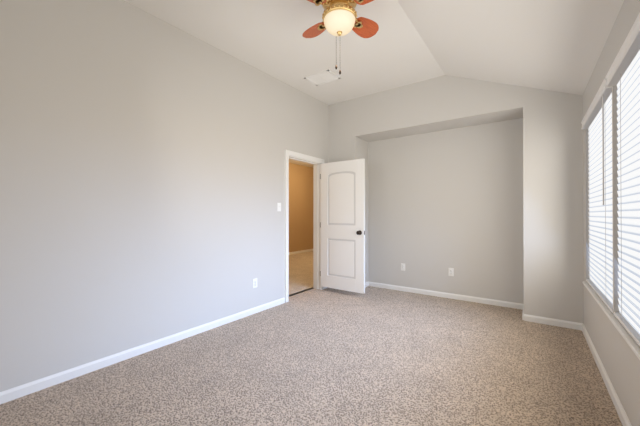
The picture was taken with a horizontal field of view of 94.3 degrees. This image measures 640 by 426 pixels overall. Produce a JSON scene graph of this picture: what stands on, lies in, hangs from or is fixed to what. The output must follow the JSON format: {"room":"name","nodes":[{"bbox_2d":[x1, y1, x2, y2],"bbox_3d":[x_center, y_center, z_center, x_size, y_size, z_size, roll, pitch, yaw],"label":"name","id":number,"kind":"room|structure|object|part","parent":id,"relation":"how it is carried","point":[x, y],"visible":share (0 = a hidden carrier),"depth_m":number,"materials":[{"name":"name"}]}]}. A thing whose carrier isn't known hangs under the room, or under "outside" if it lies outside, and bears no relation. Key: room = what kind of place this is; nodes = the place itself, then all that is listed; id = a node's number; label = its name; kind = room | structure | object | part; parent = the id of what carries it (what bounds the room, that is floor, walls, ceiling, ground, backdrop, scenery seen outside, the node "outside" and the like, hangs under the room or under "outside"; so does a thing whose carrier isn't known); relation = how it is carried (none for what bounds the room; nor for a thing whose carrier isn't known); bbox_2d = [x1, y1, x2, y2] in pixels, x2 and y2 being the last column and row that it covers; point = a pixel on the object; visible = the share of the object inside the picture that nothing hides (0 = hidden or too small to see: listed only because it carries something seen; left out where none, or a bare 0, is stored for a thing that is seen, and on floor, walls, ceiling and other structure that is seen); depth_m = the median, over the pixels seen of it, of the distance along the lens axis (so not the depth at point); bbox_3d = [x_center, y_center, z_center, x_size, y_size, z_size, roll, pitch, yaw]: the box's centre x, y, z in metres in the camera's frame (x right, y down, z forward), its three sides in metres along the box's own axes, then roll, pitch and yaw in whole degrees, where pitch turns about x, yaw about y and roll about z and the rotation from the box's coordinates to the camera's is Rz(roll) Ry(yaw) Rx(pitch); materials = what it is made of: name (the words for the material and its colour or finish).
{"room":"empty bedroom","nodes":[
{"label":"empty bedroom","id":0,"kind":"room"},
{"bbox_2d":[0,0,328,391],"bbox_3d":[-1.026,-0.482,3.416,0.140,3.400,5.020,0,0,36],"label":"wall","id":1,"kind":"structure","parent":0,"point":[142,161],"depth_m":2.48,"materials":[{"name":"white paint"}]},
{"bbox_2d":[0,298,284,403],"bbox_3d":[-1.453,1.178,2.678,0.014,0.072,3.338,0,0,36],"label":"baseboard","id":2,"kind":"structure","parent":1,"relation":"attached to","point":[8,395],"depth_m":2.40,"materials":[{"name":"white wood"}]},
{"bbox_2d":[253,278,256,287],"bbox_3d":[-0.789,0.854,3.612,0.009,0.114,0.070,0,0,36],"label":"outlet","id":3,"kind":"object","parent":1,"relation":"attached to","point":[255,279],"visible":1,"depth_m":3.61,"materials":[{"name":"white plastic"}]},
{"bbox_2d":[277,203,280,210],"bbox_3d":[-0.541,-0.079,3.958,0.017,0.114,0.070,0,0,36],"label":"light switch","id":4,"kind":"object","parent":1,"relation":"attached to","point":[278,204],"visible":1,"depth_m":3.95,"materials":[{"name":"white plastic"}]},
{"bbox_2d":[285,150,323,302],"bbox_3d":[-0.270,0.179,4.470,0.182,2.088,0.922,0,0,36],"label":"door frame","id":5,"kind":"structure","parent":1,"relation":"in","point":[316,162],"depth_m":4.75,"materials":[{"name":"white wood"}]},
{"bbox_3d":[-0.270,0.179,4.470,0.182,2.088,0.922,0,0,36],"label":"trim","id":6,"kind":"part","parent":5,"relation":"part of","materials":[{"name":"white wood"}]},
{"bbox_2d":[321,159,364,293],"bbox_3d":[0.329,0.189,4.488,0.766,1.940,0.179,0,0,36],"label":"door","id":7,"kind":"structure","parent":1,"relation":"in","point":[342,182],"depth_m":4.45,"materials":[{"name":"white wood"}]},
{"bbox_2d":[289,251,312,295],"bbox_3d":[-0.650,1.286,6.813,3.210,0.100,9.000,0,0,36],"label":"floor","id":8,"kind":"structure","parent":0,"point":[300,264],"depth_m":6.14,"materials":[{"name":"tile"}]},
{"bbox_2d":[289,159,312,167],"bbox_3d":[-0.650,-1.614,6.829,3.210,0.200,9.000,0,0,36],"label":"ceiling","id":9,"kind":"structure","parent":0,"point":[290,160],"depth_m":9.00,"materials":[{"name":"beige paint"}]},
{"bbox_2d":[289,163,312,251],"bbox_3d":[-1.850,-0.235,7.679,0.140,2.950,9.000,0,0,36],"label":"wall","id":10,"kind":"structure","parent":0,"point":[300,177],"depth_m":9.29,"materials":[{"name":"beige paint"}]},
{"bbox_2d":[289,249,312,254],"bbox_3d":[-1.787,1.204,7.627,0.014,0.072,8.600,0,0,36],"label":"baseboard","id":11,"kind":"structure","parent":10,"relation":"attached to","point":[307,250],"depth_m":9.28,"materials":[{"name":"white wood"}]},
{"bbox_2d":[0,286,622,425],"bbox_3d":[0.324,1.262,2.355,3.680,0.100,5.480,0,0,36],"label":"floor","id":12,"kind":"structure","parent":0,"point":[378,356],"depth_m":2.23,"materials":[{"name":"beige carpet"}]},
{"bbox_2d":[328,98,367,282],"bbox_3d":[0.519,-0.474,5.028,0.500,3.400,0.600,0,0,36],"label":"pier","id":13,"kind":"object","parent":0,"point":[344,145],"depth_m":4.82,"materials":[{"name":"white paint"}]},
{"bbox_2d":[124,0,623,104],"bbox_3d":[0.283,-1.784,2.401,3.560,1.406,5.260,0,0,36],"label":"ceiling","id":14,"kind":"structure","parent":0,"point":[552,45],"depth_m":2.79,"materials":[{"name":"white paint"}]},
{"bbox_2d":[304,70,340,85],"bbox_3d":[0.031,-1.782,3.927,0.393,0.008,0.290,0,0,36],"label":"ceiling vent","id":15,"kind":"object","parent":14,"relation":"in","point":[326,76],"visible":1,"depth_m":3.92,"materials":[{"name":"white metal"}]},
{"bbox_2d":[302,0,378,73],"bbox_3d":[0.150,-1.449,2.275,0.850,0.663,0.850,0,0,-40],"label":"ceiling fan","id":16,"kind":"object","parent":14,"relation":"hanging from","point":[339,17],"depth_m":2.24,"materials":[{"name":"brown wood"}]},
{"bbox_2d":[355,75,522,141],"bbox_3d":[1.605,-1.690,4.258,2.170,0.975,0.600,0,0,36],"label":"wall","id":17,"kind":"structure","parent":0,"point":[445,102],"depth_m":3.99,"materials":[{"name":"white paint"}]},
{"bbox_2d":[368,118,523,303],"bbox_3d":[1.739,0.011,4.436,2.170,2.425,0.140,0,0,36],"label":"wall","id":18,"kind":"structure","parent":0,"point":[438,201],"depth_m":4.26,"materials":[{"name":"white paint"}]},
{"bbox_2d":[401,263,404,270],"bbox_3d":[1.302,0.847,4.652,0.070,0.114,0.009,0,0,36],"label":"alcove outlet","id":19,"kind":"object","parent":18,"relation":"attached to","point":[402,264],"visible":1,"depth_m":4.65,"materials":[{"name":"white plastic"}]},
{"bbox_2d":[368,281,523,309],"bbox_3d":[1.694,1.187,4.367,2.170,0.072,0.014,0,0,36],"label":"baseboard","id":20,"kind":"structure","parent":18,"relation":"attached to","point":[373,284],"depth_m":4.23,"materials":[{"name":"white wood"}]},
{"bbox_2d":[448,268,453,275],"bbox_3d":[1.875,0.845,4.243,0.070,0.114,0.009,0,0,36],"label":"alcove outlet","id":21,"kind":"object","parent":18,"relation":"attached to","point":[450,270],"visible":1,"depth_m":4.24,"materials":[{"name":"white plastic"}]},
{"bbox_2d":[523,87,582,322],"bbox_3d":[2.752,-0.482,3.431,0.650,3.400,0.600,0,0,36],"label":"wall","id":22,"kind":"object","parent":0,"point":[552,131],"visible":0.46,"depth_m":3.22,"materials":[{"name":"white paint"}]},
{"bbox_2d":[524,314,582,330],"bbox_3d":[2.517,1.181,3.214,0.510,0.072,0.014,0,0,36],"label":"baseboard","id":23,"kind":"structure","parent":22,"relation":"attached to","point":[531,318],"depth_m":3.20,"materials":[{"name":"white wood"}]},
{"bbox_2d":[581,13,639,345],"bbox_3d":[1.920,-0.122,1.933,0.088,1.560,2.374,0,0,36],"label":"window frame","id":24,"kind":"structure","parent":0,"point":[630,47],"depth_m":1.81,"materials":[{"name":"white wood"}]},
{"bbox_2d":[582,0,639,425],"bbox_3d":[2.032,-0.490,1.986,0.140,3.400,2.590,0,0,36],"label":"wall","id":25,"kind":"structure","parent":0,"point":[621,364],"depth_m":2.01,"materials":[{"name":"white paint"}]},
{"bbox_2d":[582,324,631,425],"bbox_3d":[1.437,1.171,1.277,0.014,0.072,4.420,0,0,36],"label":"baseboard","id":26,"kind":"structure","parent":25,"relation":"attached to","point":[619,408],"depth_m":2.03,"materials":[{"name":"white wood"}]},
{"bbox_2d":[583,281,639,359],"bbox_3d":[1.952,0.681,1.906,0.145,0.022,2.438,0,0,36],"label":"window sill","id":27,"kind":"structure","parent":25,"relation":"attached to","point":[633,345],"depth_m":1.80,"materials":[{"name":"white wood"}]},
{"bbox_2d":[588,50,639,334],"bbox_3d":[1.970,-0.118,1.897,0.140,1.575,2.378,0,0,36],"label":"window","id":28,"kind":"structure","parent":25,"relation":"in","point":[601,270],"depth_m":1.90,"materials":[{"name":"white plastic"}]}
]}

